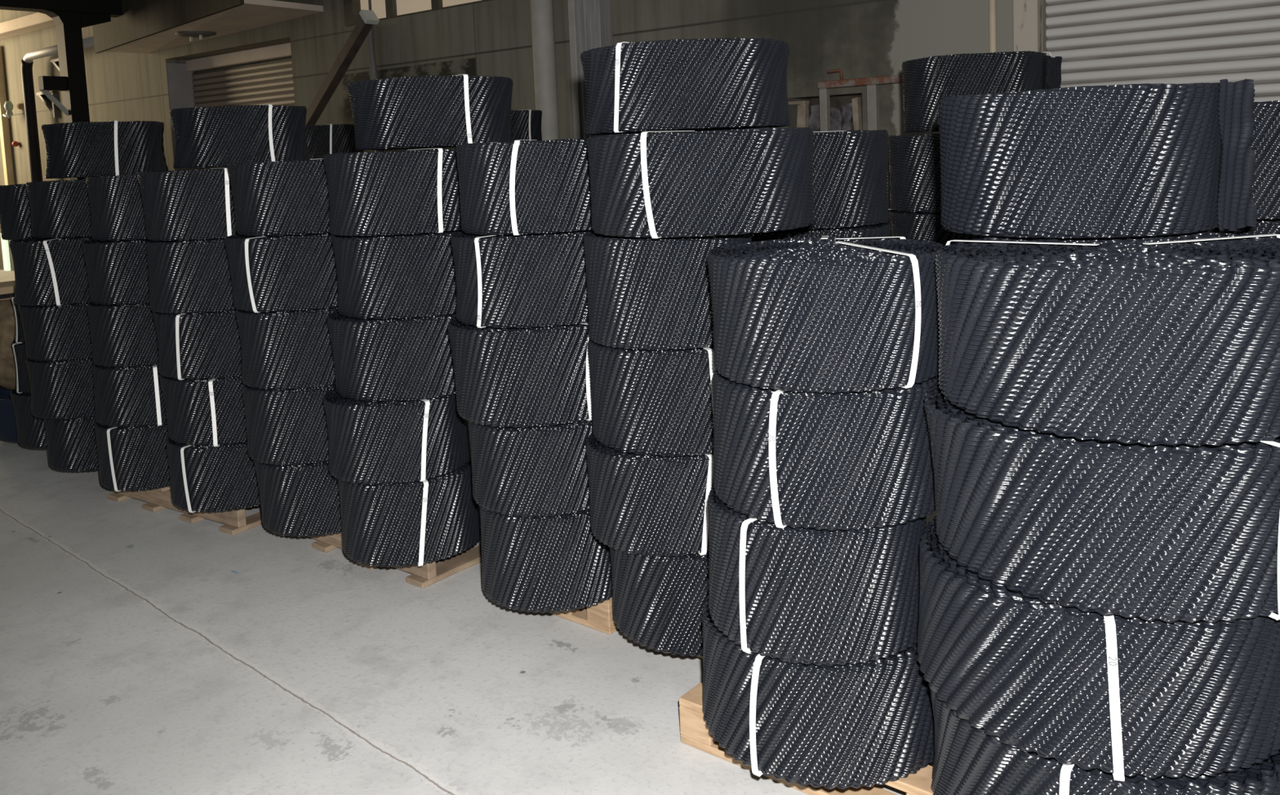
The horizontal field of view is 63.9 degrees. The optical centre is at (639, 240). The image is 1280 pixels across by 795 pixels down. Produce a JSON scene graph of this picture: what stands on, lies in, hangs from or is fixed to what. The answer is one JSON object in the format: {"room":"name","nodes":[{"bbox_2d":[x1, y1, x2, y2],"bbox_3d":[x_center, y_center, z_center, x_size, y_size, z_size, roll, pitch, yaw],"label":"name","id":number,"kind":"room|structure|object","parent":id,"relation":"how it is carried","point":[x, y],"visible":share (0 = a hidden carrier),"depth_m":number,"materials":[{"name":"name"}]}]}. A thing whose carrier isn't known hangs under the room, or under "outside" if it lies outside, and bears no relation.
{"room":"warehouse","nodes":[
{"label":"warehouse","id":0,"kind":"room"},
{"bbox_2d":[0,269,936,794],"bbox_3d":[-7.116,1.241,7.159,32.000,0.001,11.900,2,7,39],"label":"floor","id":1,"kind":"structure","parent":0,"point":[143,651],"depth_m":3.16,"materials":[{"name":"concrete"}]},
{"bbox_2d":[0,386,18,443],"bbox_3d":[-3.633,1.030,6.209,0.690,0.299,0.690,2,7,39],"label":"plastic tub","id":2,"kind":"object","parent":1,"relation":"on","point":[8,429],"visible":0.09,"depth_m":5.90,"materials":[{"name":"blue plastic"}]},
{"bbox_2d":[0,298,16,389],"bbox_3d":[-3.727,0.608,6.187,0.561,0.550,0.487,2,7,39],"label":"burlap sack","id":3,"kind":"object","parent":2,"relation":"on","point":[7,319],"visible":0.22,"depth_m":5.98,"materials":[{"name":"beige fabric"}]},
{"bbox_2d":[0,280,15,300],"bbox_3d":[-3.785,0.296,6.175,0.340,0.075,0.270,2,7,39],"label":"cardboard box","id":4,"kind":"object","parent":3,"relation":"on","point":[7,290],"visible":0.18,"depth_m":6.02,"materials":[{"name":"brown cardboard"}]},
{"bbox_2d":[0,0,122,180],"bbox_3d":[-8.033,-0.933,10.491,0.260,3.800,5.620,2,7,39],"label":"forklift","id":5,"kind":"object","parent":1,"relation":"on","point":[69,16],"visible":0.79,"depth_m":12.01,"materials":[{"name":"black metal"}]},
{"bbox_2d":[107,486,262,535],"bbox_3d":[-1.916,1.153,5.044,1.000,0.125,0.890,1,6,34],"label":"pallet","id":6,"kind":"object","parent":1,"relation":"on","point":[236,522],"visible":0.16,"depth_m":4.60,"materials":[{"name":"brown wood"}]},
{"bbox_2d":[93,422,170,491],"bbox_3d":[-2.299,0.971,4.912,0.552,0.290,0.556,2,7,39],"label":"roll","id":7,"kind":"object","parent":6,"relation":"on","point":[132,459],"visible":0.47,"depth_m":4.66,"materials":[{"name":"black plastic"}]},
{"bbox_2d":[92,364,167,427],"bbox_3d":[-2.301,0.687,4.904,0.555,0.268,0.568,-2,5,0],"label":"roll","id":8,"kind":"object","parent":7,"relation":"on","point":[132,396],"visible":0.37,"depth_m":4.64,"materials":[{"name":"black plastic"}]},
{"bbox_2d":[87,302,159,367],"bbox_3d":[-2.303,0.408,4.886,0.553,0.280,0.566,2,7,39],"label":"roll","id":9,"kind":"object","parent":8,"relation":"on","point":[122,335],"visible":0.48,"depth_m":4.63,"materials":[{"name":"black plastic"}]},
{"bbox_2d":[81,239,152,305],"bbox_3d":[-2.313,0.123,4.855,0.561,0.284,0.573,-4,6,-20],"label":"roll","id":10,"kind":"object","parent":9,"relation":"on","point":[117,273],"visible":0.48,"depth_m":4.60,"materials":[{"name":"black plastic"}]},
{"bbox_2d":[85,174,147,240],"bbox_3d":[-2.295,-0.169,4.818,0.518,0.292,0.516,0,6,23],"label":"roll","id":11,"kind":"object","parent":10,"relation":"on","point":[116,202],"visible":0.38,"depth_m":4.58,"materials":[{"name":"black plastic"}]},
{"bbox_2d":[165,437,261,512],"bbox_3d":[-1.796,0.983,4.605,0.587,0.281,0.580,-4,6,-21],"label":"roll","id":12,"kind":"object","parent":6,"relation":"on","point":[221,477],"visible":0.42,"depth_m":4.34,"materials":[{"name":"black plastic"}]},
{"bbox_2d":[159,374,247,446],"bbox_3d":[-1.807,0.698,4.578,0.594,0.282,0.606,-6,7,-38],"label":"roll","id":13,"kind":"object","parent":12,"relation":"on","point":[200,411],"visible":0.39,"depth_m":4.31,"materials":[{"name":"black plastic"}]},
{"bbox_2d":[152,309,242,380],"bbox_3d":[-1.823,0.416,4.545,0.591,0.276,0.587,2,7,39],"label":"roll","id":14,"kind":"object","parent":13,"relation":"on","point":[197,345],"visible":0.45,"depth_m":4.28,"materials":[{"name":"black plastic"}]},
{"bbox_2d":[146,238,236,313],"bbox_3d":[-1.853,0.128,4.500,0.552,0.296,0.562,2,7,39],"label":"roll","id":15,"kind":"object","parent":14,"relation":"on","point":[187,276],"visible":0.59,"depth_m":4.24,"materials":[{"name":"black plastic"}]},
{"bbox_2d":[137,167,237,240],"bbox_3d":[-1.867,-0.169,4.474,0.570,0.292,0.574,-4,5,-16],"label":"roll","id":16,"kind":"object","parent":15,"relation":"on","point":[184,205],"visible":0.65,"depth_m":4.22,"materials":[{"name":"black plastic"}]},
{"bbox_2d":[169,103,311,168],"bbox_3d":[-1.892,-0.493,4.871,0.612,0.273,0.608,-5,6,-26],"label":"roll","id":17,"kind":"object","parent":16,"relation":"on","point":[216,135],"visible":0.96,"depth_m":4.62,"materials":[{"name":"black plastic"}]},
{"bbox_2d":[305,8,379,125],"bbox_3d":[-3.878,-0.783,11.097,3.537,2.988,0.140,2,7,39],"label":"channel","id":18,"kind":"object","parent":1,"relation":"on","point":[368,18],"visible":0.52,"depth_m":10.22,"materials":[{"name":"grey metal"}]},
{"bbox_2d":[271,531,481,588],"bbox_3d":[-0.936,1.169,4.415,1.015,0.125,0.835,2,7,39],"label":"pallet","id":19,"kind":"object","parent":1,"relation":"on","point":[423,576],"visible":0.09,"depth_m":3.94,"materials":[{"name":"brown wood"}]},
{"bbox_2d":[253,460,342,537],"bbox_3d":[-1.303,0.991,4.251,0.553,0.286,0.549,2,7,39],"label":"roll","id":20,"kind":"object","parent":19,"relation":"on","point":[297,500],"visible":0.4,"depth_m":4.00,"materials":[{"name":"black plastic"}]},
{"bbox_2d":[242,382,336,465],"bbox_3d":[-1.337,0.700,4.215,0.538,0.294,0.534,-5,6,-27],"label":"roll","id":21,"kind":"object","parent":20,"relation":"on","point":[285,427],"visible":0.38,"depth_m":3.97,"materials":[{"name":"black plastic"}]},
{"bbox_2d":[235,306,337,390],"bbox_3d":[-1.351,0.402,4.187,0.542,0.296,0.546,-4,5,-16],"label":"roll","id":22,"kind":"object","parent":21,"relation":"on","point":[289,349],"visible":0.54,"depth_m":3.95,"materials":[{"name":"black plastic"}]},
{"bbox_2d":[224,232,337,312],"bbox_3d":[-1.368,0.106,4.171,0.597,0.287,0.589,2,7,39],"label":"roll","id":23,"kind":"object","parent":22,"relation":"on","point":[284,273],"visible":0.59,"depth_m":3.92,"materials":[{"name":"black plastic"}]},
{"bbox_2d":[226,158,329,235],"bbox_3d":[-1.356,-0.185,4.154,0.569,0.286,0.581,-4,5,-19],"label":"roll","id":24,"kind":"object","parent":23,"relation":"on","point":[277,197],"visible":0.62,"depth_m":3.90,"materials":[{"name":"black plastic"}]},
{"bbox_2d":[337,459,481,567],"bbox_3d":[-0.870,0.995,3.913,0.530,0.304,0.525,-3,5,-2],"label":"roll","id":25,"kind":"object","parent":19,"relation":"on","point":[417,522],"visible":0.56,"depth_m":3.69,"materials":[{"name":"black plastic"}]},
{"bbox_2d":[322,387,471,484],"bbox_3d":[-0.907,0.699,3.876,0.534,0.286,0.530,0,6,27],"label":"roll","id":26,"kind":"object","parent":25,"relation":"on","point":[371,442],"visible":0.72,"depth_m":3.65,"materials":[{"name":"black plastic"}]},
{"bbox_2d":[326,310,456,402],"bbox_3d":[-0.876,0.403,3.874,0.569,0.292,0.567,-5,6,-24],"label":"roll","id":27,"kind":"object","parent":26,"relation":"on","point":[402,359],"visible":0.7,"depth_m":3.63,"materials":[{"name":"black plastic"}]},
{"bbox_2d":[331,230,462,319],"bbox_3d":[-0.856,0.105,3.866,0.576,0.290,0.574,2,7,39],"label":"roll","id":28,"kind":"object","parent":27,"relation":"on","point":[402,276],"visible":0.73,"depth_m":3.61,"materials":[{"name":"black plastic"}]},
{"bbox_2d":[323,147,462,235],"bbox_3d":[-0.875,-0.190,3.830,0.572,0.296,0.567,-4,5,-18],"label":"roll","id":29,"kind":"object","parent":28,"relation":"on","point":[410,191],"visible":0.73,"depth_m":3.59,"materials":[{"name":"black plastic"}]},
{"bbox_2d":[346,74,513,150],"bbox_3d":[-0.790,-0.483,3.916,0.619,0.252,0.624,-4,5,-14],"label":"roll","id":30,"kind":"object","parent":29,"relation":"on","point":[428,111],"visible":0.98,"depth_m":3.66,"materials":[{"name":"black plastic"}]},
{"bbox_2d":[546,597,619,634],"bbox_3d":[-0.026,1.187,3.799,0.445,0.125,0.790,2,7,39],"label":"pallet","id":31,"kind":"object","parent":1,"relation":"on","point":[599,617],"visible":0.06,"depth_m":3.39,"materials":[{"name":"brown wood"}]},
{"bbox_2d":[479,506,613,613],"bbox_3d":[-0.288,1.006,3.497,0.508,0.309,0.515,2,7,39],"label":"roll","id":32,"kind":"object","parent":31,"relation":"on","point":[549,564],"visible":0.53,"depth_m":3.27,"materials":[{"name":"black plastic"}]},
{"bbox_2d":[467,419,593,517],"bbox_3d":[-0.314,0.708,3.468,0.504,0.282,0.517,2,7,39],"label":"roll","id":33,"kind":"object","parent":32,"relation":"on","point":[528,472],"visible":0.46,"depth_m":3.24,"materials":[{"name":"black plastic"}]},
{"bbox_2d":[447,317,592,427],"bbox_3d":[-0.352,0.408,3.458,0.564,0.311,0.571,-5,6,-25],"label":"roll","id":34,"kind":"object","parent":33,"relation":"on","point":[530,377],"visible":0.64,"depth_m":3.21,"materials":[{"name":"black plastic"}]},
{"bbox_2d":[449,229,593,328],"bbox_3d":[-0.340,0.105,3.430,0.559,0.286,0.555,-7,7,-39],"label":"roll","id":35,"kind":"object","parent":34,"relation":"on","point":[535,280],"visible":0.68,"depth_m":3.19,"materials":[{"name":"black plastic"}]},
{"bbox_2d":[456,138,591,235],"bbox_3d":[-0.332,-0.187,3.399,0.534,0.290,0.528,-4,5,-14],"label":"roll","id":36,"kind":"object","parent":35,"relation":"on","point":[517,187],"visible":0.77,"depth_m":3.16,"materials":[{"name":"black plastic"}]},
{"bbox_2d":[679,682,933,794],"bbox_3d":[1.049,1.233,2.800,1.385,0.125,1.295,2,7,39],"label":"pallet","id":37,"kind":"object","parent":1,"relation":"on","point":[694,731],"visible":0.16,"depth_m":2.65,"materials":[{"name":"brown wood"}]},
{"bbox_2d":[702,595,934,789],"bbox_3d":[0.461,1.068,2.606,0.610,0.285,0.629,-5,6,-31],"label":"roll","id":38,"kind":"object","parent":37,"relation":"on","point":[871,723],"visible":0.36,"depth_m":2.33,"materials":[{"name":"black plastic"}]},
{"bbox_2d":[707,485,926,666],"bbox_3d":[0.434,0.772,2.542,0.535,0.308,0.551,-5,6,-26],"label":"roll","id":39,"kind":"object","parent":38,"relation":"on","point":[819,597],"visible":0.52,"depth_m":2.31,"materials":[{"name":"black plastic"}]},
{"bbox_2d":[711,368,939,530],"bbox_3d":[0.457,0.461,2.525,0.569,0.303,0.587,-5,6,-26],"label":"roll","id":40,"kind":"object","parent":39,"relation":"on","point":[855,460],"visible":0.72,"depth_m":2.27,"materials":[{"name":"black plastic"}]},
{"bbox_2d":[706,235,942,393],"bbox_3d":[0.446,0.153,2.486,0.573,0.309,0.564,1,6,34],"label":"roll","id":41,"kind":"object","parent":40,"relation":"on","point":[825,313],"visible":0.98,"depth_m":2.25,"materials":[{"name":"black plastic"}]},
{"bbox_2d":[928,682,1279,794],"bbox_3d":[0.996,1.073,2.161,0.734,0.311,0.739,-5,6,-25],"label":"roll","id":42,"kind":"object","parent":37,"relation":"on","point":[968,761],"visible":0.25,"depth_m":1.92,"materials":[{"name":"black plastic"}]},
{"bbox_2d":[916,515,1279,782],"bbox_3d":[0.954,0.774,2.150,0.728,0.278,0.735,2,7,39],"label":"roll","id":43,"kind":"object","parent":42,"relation":"on","point":[1117,695],"visible":0.49,"depth_m":1.83,"materials":[{"name":"black plastic"}]},
{"bbox_2d":[924,381,1279,622],"bbox_3d":[0.976,0.476,2.104,0.752,0.312,0.737,2,7,42],"label":"roll","id":44,"kind":"object","parent":43,"relation":"on","point":[1166,533],"visible":0.66,"depth_m":1.79,"materials":[{"name":"black plastic"}]},
{"bbox_2d":[934,231,1279,446],"bbox_3d":[0.972,0.161,2.077,0.721,0.307,0.730,2,7,39],"label":"roll","id":45,"kind":"object","parent":44,"relation":"on","point":[1171,340],"visible":0.99,"depth_m":1.78,"materials":[{"name":"black plastic"}]},
{"bbox_2d":[937,78,1257,238],"bbox_3d":[1.036,-0.194,2.442,0.626,0.330,0.624,-5,6,-23],"label":"roll","id":46,"kind":"object","parent":45,"relation":"on","point":[1141,159],"visible":1,"depth_m":2.19,"materials":[{"name":"black plastic"}]},
{"bbox_3d":[1.657,0.981,2.935,0.599,0.300,0.621,2,7,39],"label":"roll","id":47,"kind":"object","parent":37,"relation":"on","visible":0},
{"bbox_3d":[1.645,0.678,2.908,0.621,0.300,0.620,2,7,39],"label":"roll","id":48,"kind":"object","parent":47,"relation":"on","visible":0},
{"bbox_3d":[1.633,0.375,2.877,0.622,0.300,0.632,2,7,39],"label":"roll","id":49,"kind":"object","parent":48,"relation":"on","visible":0},
{"bbox_2d":[1198,218,1279,237],"bbox_3d":[1.617,0.073,2.846,0.618,0.300,0.624,-7,7,-41],"label":"roll","id":50,"kind":"object","parent":49,"relation":"on","point":[1266,226],"visible":0.05,"depth_m":2.55,"materials":[{"name":"black plastic"}]},
{"bbox_2d":[1220,100,1279,219],"bbox_3d":[1.608,-0.229,2.822,0.620,0.295,0.635,2,7,39],"label":"roll","id":51,"kind":"object","parent":50,"relation":"on","point":[1264,142],"visible":0.09,"depth_m":2.52,"materials":[{"name":"black plastic"}]},
{"bbox_2d":[817,68,902,132],"bbox_3d":[1.518,-0.137,6.941,0.635,2.061,0.060,2,7,39],"label":"frame","id":52,"kind":"object","parent":1,"relation":"on","point":[872,83],"visible":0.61,"depth_m":6.83,"materials":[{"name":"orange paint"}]},
{"bbox_3d":[0.459,1.183,3.624,0.460,0.125,1.050,2,7,39],"label":"pallet","id":53,"kind":"object","parent":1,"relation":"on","visible":0},
{"bbox_2d":[609,546,709,657],"bbox_3d":[0.193,1.020,3.202,0.575,0.295,0.568,-5,6,-24],"label":"roll","id":54,"kind":"object","parent":53,"relation":"on","point":[658,603],"visible":0.25,"depth_m":2.96,"materials":[{"name":"black plastic"}]},
{"bbox_2d":[585,432,713,556],"bbox_3d":[0.093,0.733,3.147,0.503,0.284,0.514,3,7,44],"label":"roll","id":55,"kind":"object","parent":54,"relation":"on","point":[650,505],"visible":0.53,"depth_m":2.91,"materials":[{"name":"black plastic"}]},
{"bbox_2d":[587,337,715,457],"bbox_3d":[0.118,0.434,3.138,0.556,0.301,0.562,2,7,39],"label":"roll","id":56,"kind":"object","parent":55,"relation":"on","point":[645,402],"visible":0.51,"depth_m":2.89,"materials":[{"name":"black plastic"}]},
{"bbox_2d":[583,231,751,350],"bbox_3d":[0.093,0.124,3.092,0.503,0.317,0.517,2,7,39],"label":"roll","id":57,"kind":"object","parent":56,"relation":"on","point":[649,293],"visible":0.62,"depth_m":2.86,"materials":[{"name":"black plastic"}]},
{"bbox_2d":[586,127,814,238],"bbox_3d":[0.177,-0.179,2.996,0.658,0.281,0.650,-4,5,-18],"label":"roll","id":58,"kind":"object","parent":57,"relation":"on","point":[655,184],"visible":1,"depth_m":2.71,"materials":[{"name":"black plastic"}]},
{"bbox_2d":[579,37,791,134],"bbox_3d":[0.144,-0.466,3.155,0.635,0.252,0.634,-6,6,-35],"label":"roll","id":59,"kind":"object","parent":58,"relation":"on","point":[725,83],"visible":1,"depth_m":2.89,"materials":[{"name":"black plastic"}]},
{"bbox_3d":[-2.732,1.118,5.799,0.920,0.125,0.740,2,7,39],"label":"pallet","id":60,"kind":"object","parent":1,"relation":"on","visible":0},
{"bbox_2d":[9,387,48,448],"bbox_3d":[-3.144,0.934,5.694,0.579,0.292,0.592,-7,7,-40],"label":"roll","id":61,"kind":"object","parent":60,"relation":"on","point":[31,429],"visible":0.19,"depth_m":5.44,"materials":[{"name":"black plastic"}]},
{"bbox_2d":[11,340,31,393],"bbox_3d":[-3.134,0.651,5.678,0.577,0.264,0.593,2,7,39],"label":"roll","id":62,"kind":"object","parent":61,"relation":"on","point":[23,384],"visible":0.11,"depth_m":5.45,"materials":[{"name":"black plastic"}]},
{"bbox_2d":[10,293,25,342],"bbox_3d":[-3.128,0.392,5.665,0.584,0.244,0.596,2,7,39],"label":"roll","id":63,"kind":"object","parent":62,"relation":"on","point":[19,337],"visible":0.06,"depth_m":5.45,"materials":[{"name":"black plastic"}]},
{"bbox_3d":[-3.118,0.119,5.653,0.563,0.294,0.579,2,7,39],"label":"roll","id":64,"kind":"object","parent":63,"relation":"on","visible":0},
{"bbox_2d":[0,183,31,239],"bbox_3d":[-3.176,-0.173,5.601,0.579,0.292,0.592,-7,7,-41],"label":"roll","id":65,"kind":"object","parent":64,"relation":"on","point":[15,222],"visible":0.27,"depth_m":5.34,"materials":[{"name":"black plastic"}]},
{"bbox_2d":[41,120,168,178],"bbox_3d":[-2.992,-0.511,5.750,0.611,0.297,0.613,2,7,39],"label":"roll","id":66,"kind":"object","parent":65,"relation":"on","point":[111,148],"visible":0.98,"depth_m":5.51,"materials":[{"name":"black plastic"}]},
{"bbox_2d":[44,416,99,471],"bbox_3d":[-2.731,0.972,5.257,0.542,0.264,0.536,-4,5,-18],"label":"roll","id":67,"kind":"object","parent":60,"relation":"on","point":[72,443],"visible":0.32,"depth_m":5.00,"materials":[{"name":"black plastic"}]},
{"bbox_2d":[25,358,95,419],"bbox_3d":[-2.786,0.701,5.211,0.557,0.279,0.557,-6,6,-31],"label":"roll","id":68,"kind":"object","parent":67,"relation":"on","point":[60,389],"visible":0.44,"depth_m":4.96,"materials":[{"name":"black plastic"}]},
{"bbox_2d":[17,302,92,361],"bbox_3d":[-2.799,0.423,5.186,0.562,0.270,0.565,2,7,39],"label":"roll","id":69,"kind":"object","parent":68,"relation":"on","point":[52,333],"visible":0.42,"depth_m":4.94,"materials":[{"name":"black plastic"}]},
{"bbox_2d":[8,236,93,306],"bbox_3d":[-2.828,0.130,5.156,0.572,0.312,0.568,-6,7,-37],"label":"roll","id":70,"kind":"object","parent":69,"relation":"on","point":[48,271],"visible":0.59,"depth_m":4.90,"materials":[{"name":"black plastic"}]},
{"bbox_2d":[25,178,91,238],"bbox_3d":[-2.756,-0.175,5.174,0.572,0.276,0.567,-5,6,-24],"label":"roll","id":71,"kind":"object","parent":70,"relation":"on","point":[59,208],"visible":0.44,"depth_m":4.92,"materials":[{"name":"black plastic"}]},
{"bbox_2d":[0,0,1047,271],"bbox_3d":[-3.582,-1.807,11.415,32.000,5.000,0.500,2,7,39],"label":"wall","id":72,"kind":"structure","parent":0,"point":[860,38],"depth_m":9.11,"materials":[{"name":"concrete"}]},
{"bbox_2d":[0,232,10,271],"bbox_3d":[-10.428,0.183,16.883,0.180,0.620,0.060,2,7,39],"label":"window","id":73,"kind":"structure","parent":72,"relation":"in","point":[5,247],"depth_m":16.84,"materials":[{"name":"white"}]},
{"bbox_2d":[0,45,14,185],"bbox_3d":[-10.114,-1.730,16.337,0.140,2.700,0.100,2,7,39],"label":"trim","id":74,"kind":"structure","parent":72,"relation":"attached to","point":[5,135],"depth_m":16.30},
{"bbox_2d":[2,101,24,118],"bbox_3d":[-9.717,-2.034,15.885,0.519,0.267,0.144,-1,5,18],"label":"insulator","id":75,"kind":"object","parent":72,"relation":"attached to","point":[8,105],"visible":0.98,"depth_m":15.87,"materials":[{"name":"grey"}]},
{"bbox_2d":[12,141,18,146],"bbox_3d":[-9.817,-1.523,16.124,0.100,0.090,0.098,2,7,39],"label":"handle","id":76,"kind":"object","parent":72,"relation":"attached to","point":[15,144],"visible":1,"depth_m":16.09,"materials":[{"name":"red plastic"}]},
{"bbox_2d":[0,12,55,39],"bbox_3d":[-10.841,-3.263,16.619,10.100,0.160,0.280,2,7,39],"label":"ledge","id":77,"kind":"object","parent":72,"relation":"attached to","point":[37,20],"depth_m":15.02,"materials":[{"name":"concrete"}]},
{"bbox_2d":[20,36,93,182],"bbox_3d":[-8.030,-1.093,14.612,2.700,3.370,0.275,2,7,39],"label":"pipe","id":78,"kind":"object","parent":72,"relation":"attached to","point":[26,67],"visible":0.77,"depth_m":15.21,"materials":[{"name":"grey metal"}]},
{"bbox_2d":[92,0,323,53],"bbox_3d":[-5.355,-2.707,11.732,4.700,0.760,1.060,2,7,39],"label":"canopy","id":79,"kind":"object","parent":72,"relation":"attached to","point":[144,26],"visible":0.85,"depth_m":11.43,"materials":[{"name":"concrete"}]},
{"bbox_2d":[174,31,216,41],"bbox_3d":[-5.090,-2.346,11.756,0.440,0.100,0.440,2,7,39],"label":"ceiling lamp","id":80,"kind":"object","parent":79,"relation":"attached to","point":[191,34],"visible":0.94,"depth_m":11.66,"materials":[{"name":"grey metal"}]},
{"bbox_2d":[166,42,294,170],"bbox_3d":[-4.750,-0.815,12.396,2.800,2.945,0.350,2,7,39],"label":"door","id":81,"kind":"structure","parent":72,"relation":"in","point":[271,82],"depth_m":12.61,"materials":[{"name":"metal"}]},
{"bbox_2d":[367,31,381,151],"bbox_3d":[-2.647,-0.700,10.419,0.060,2.900,0.060,2,7,39],"label":"conduit","id":82,"kind":"object","parent":72,"relation":"attached to","point":[371,59],"visible":0.05,"depth_m":10.29,"materials":[{"name":"grey metal"}]},
{"bbox_2d":[368,0,384,151],"bbox_3d":[-2.624,-1.351,10.267,0.073,4.180,0.068,2,7,39],"label":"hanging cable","id":83,"kind":"object","parent":72,"relation":"hanging from","point":[369,1],"visible":0.33,"depth_m":10.22,"materials":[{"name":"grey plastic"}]},
{"bbox_2d":[342,0,491,26],"bbox_3d":[-2.014,-2.853,9.733,2.600,1.345,0.130,2,7,39],"label":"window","id":84,"kind":"structure","parent":72,"relation":"in","point":[383,9],"depth_m":10.15,"materials":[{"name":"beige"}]},
{"bbox_2d":[529,0,559,140],"bbox_3d":[-0.806,-1.377,8.724,0.196,4.400,0.196,2,7,39],"label":"drain pipe","id":85,"kind":"object","parent":72,"relation":"attached to","point":[542,20],"visible":0.49,"depth_m":8.64,"materials":[{"name":"grey paint"}]},
{"bbox_2d":[567,0,582,138],"bbox_3d":[-0.506,-1.424,8.552,0.070,4.500,0.140,2,7,39],"label":"fin","id":86,"kind":"structure","parent":72,"relation":"attached to","point":[572,18],"depth_m":8.49,"materials":[{"name":"metal"}]},
{"bbox_2d":[576,0,613,138],"bbox_3d":[-0.360,-1.367,8.409,0.250,4.400,0.170,2,7,39],"label":"column","id":87,"kind":"structure","parent":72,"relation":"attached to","point":[594,17],"depth_m":8.33,"materials":[{"name":"grey metal"}]},
{"bbox_2d":[808,102,853,132],"bbox_3d":[1.407,-0.566,7.404,0.380,0.840,0.176,2,7,39],"label":"tarp","id":88,"kind":"object","parent":72,"relation":"in","point":[841,119],"visible":0.22,"depth_m":7.41,"materials":[{"name":"grey fabric"}]},
{"bbox_2d":[988,0,996,52],"bbox_3d":[2.197,-1.290,6.388,0.044,4.400,0.044,2,7,39],"label":"pipe","id":89,"kind":"object","parent":72,"relation":"attached to","point":[992,3],"visible":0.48,"depth_m":6.37,"materials":[{"name":"beige metal"}]},
{"bbox_2d":[1013,0,1279,102],"bbox_3d":[4.555,-1.172,4.559,5.700,4.300,0.188,2,7,39],"label":"door","id":90,"kind":"structure","parent":72,"relation":"in","point":[1099,42],"depth_m":5.93,"materials":[{"name":"grey paint"}]},
{"bbox_3d":[-2.687,-0.545,8.892,0.614,0.287,0.617,2,7,39],"label":"roll","id":91,"kind":"object","parent":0,"visible":0},
{"bbox_2d":[305,124,363,159],"bbox_3d":[-2.702,-0.843,8.861,0.620,0.305,0.616,2,7,39],"label":"roll","id":92,"kind":"object","parent":91,"relation":"on","point":[322,140],"visible":0.5,"depth_m":8.59,"materials":[{"name":"black plastic"}]},
{"bbox_3d":[0.618,0.371,3.789,0.620,0.286,0.635,2,7,39],"label":"roll","id":93,"kind":"object","parent":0,"visible":0},
{"bbox_2d":[751,222,891,242],"bbox_3d":[0.604,0.082,3.763,0.622,0.285,0.622,2,7,39],"label":"roll","id":94,"kind":"object","parent":93,"relation":"on","point":[882,229],"visible":0.19,"depth_m":3.51,"materials":[{"name":"black plastic"}]},
{"bbox_2d":[786,129,889,230],"bbox_3d":[0.590,-0.228,3.732,0.617,0.330,0.610,-4,5,-17],"label":"roll","id":95,"kind":"object","parent":94,"relation":"on","point":[850,170],"visible":0.44,"depth_m":3.46,"materials":[{"name":"black plastic"}]},
{"bbox_3d":[1.447,0.278,4.600,0.618,0.279,0.640,2,7,39],"label":"roll","id":96,"kind":"object","parent":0,"visible":0},
{"bbox_2d":[888,209,994,246],"bbox_3d":[1.433,-0.004,4.569,0.614,0.279,0.627,-6,6,-35],"label":"roll","id":97,"kind":"object","parent":96,"relation":"on","point":[921,226],"visible":0.18,"depth_m":4.38,"materials":[{"name":"black plastic"}]},
{"bbox_2d":[887,133,941,212],"bbox_3d":[1.418,-0.313,4.539,0.627,0.334,0.620,-6,6,-32],"label":"roll","id":98,"kind":"object","parent":97,"relation":"on","point":[914,160],"visible":0.34,"depth_m":4.36,"materials":[{"name":"black plastic"}]},
{"bbox_2d":[901,50,1062,133],"bbox_3d":[1.515,-0.661,4.616,0.648,0.329,0.627,2,7,39],"label":"roll","id":99,"kind":"object","parent":98,"relation":"on","point":[930,79],"visible":0.74,"depth_m":4.39,"materials":[{"name":"black plastic"}]},
{"bbox_3d":[-0.998,-0.212,7.651,0.626,0.288,0.629,2,7,39],"label":"roll","id":100,"kind":"object","parent":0,"visible":0},
{"bbox_3d":[-1.011,-0.502,7.622,0.615,0.287,0.616,2,7,39],"label":"roll","id":101,"kind":"object","parent":100,"relation":"on","visible":0},
{"bbox_2d":[511,109,542,142],"bbox_3d":[-1.022,-0.801,7.592,0.631,0.305,0.611,2,7,39],"label":"roll","id":102,"kind":"object","parent":101,"relation":"on","point":[525,124],"visible":0.35,"depth_m":7.38,"materials":[{"name":"black plastic"}]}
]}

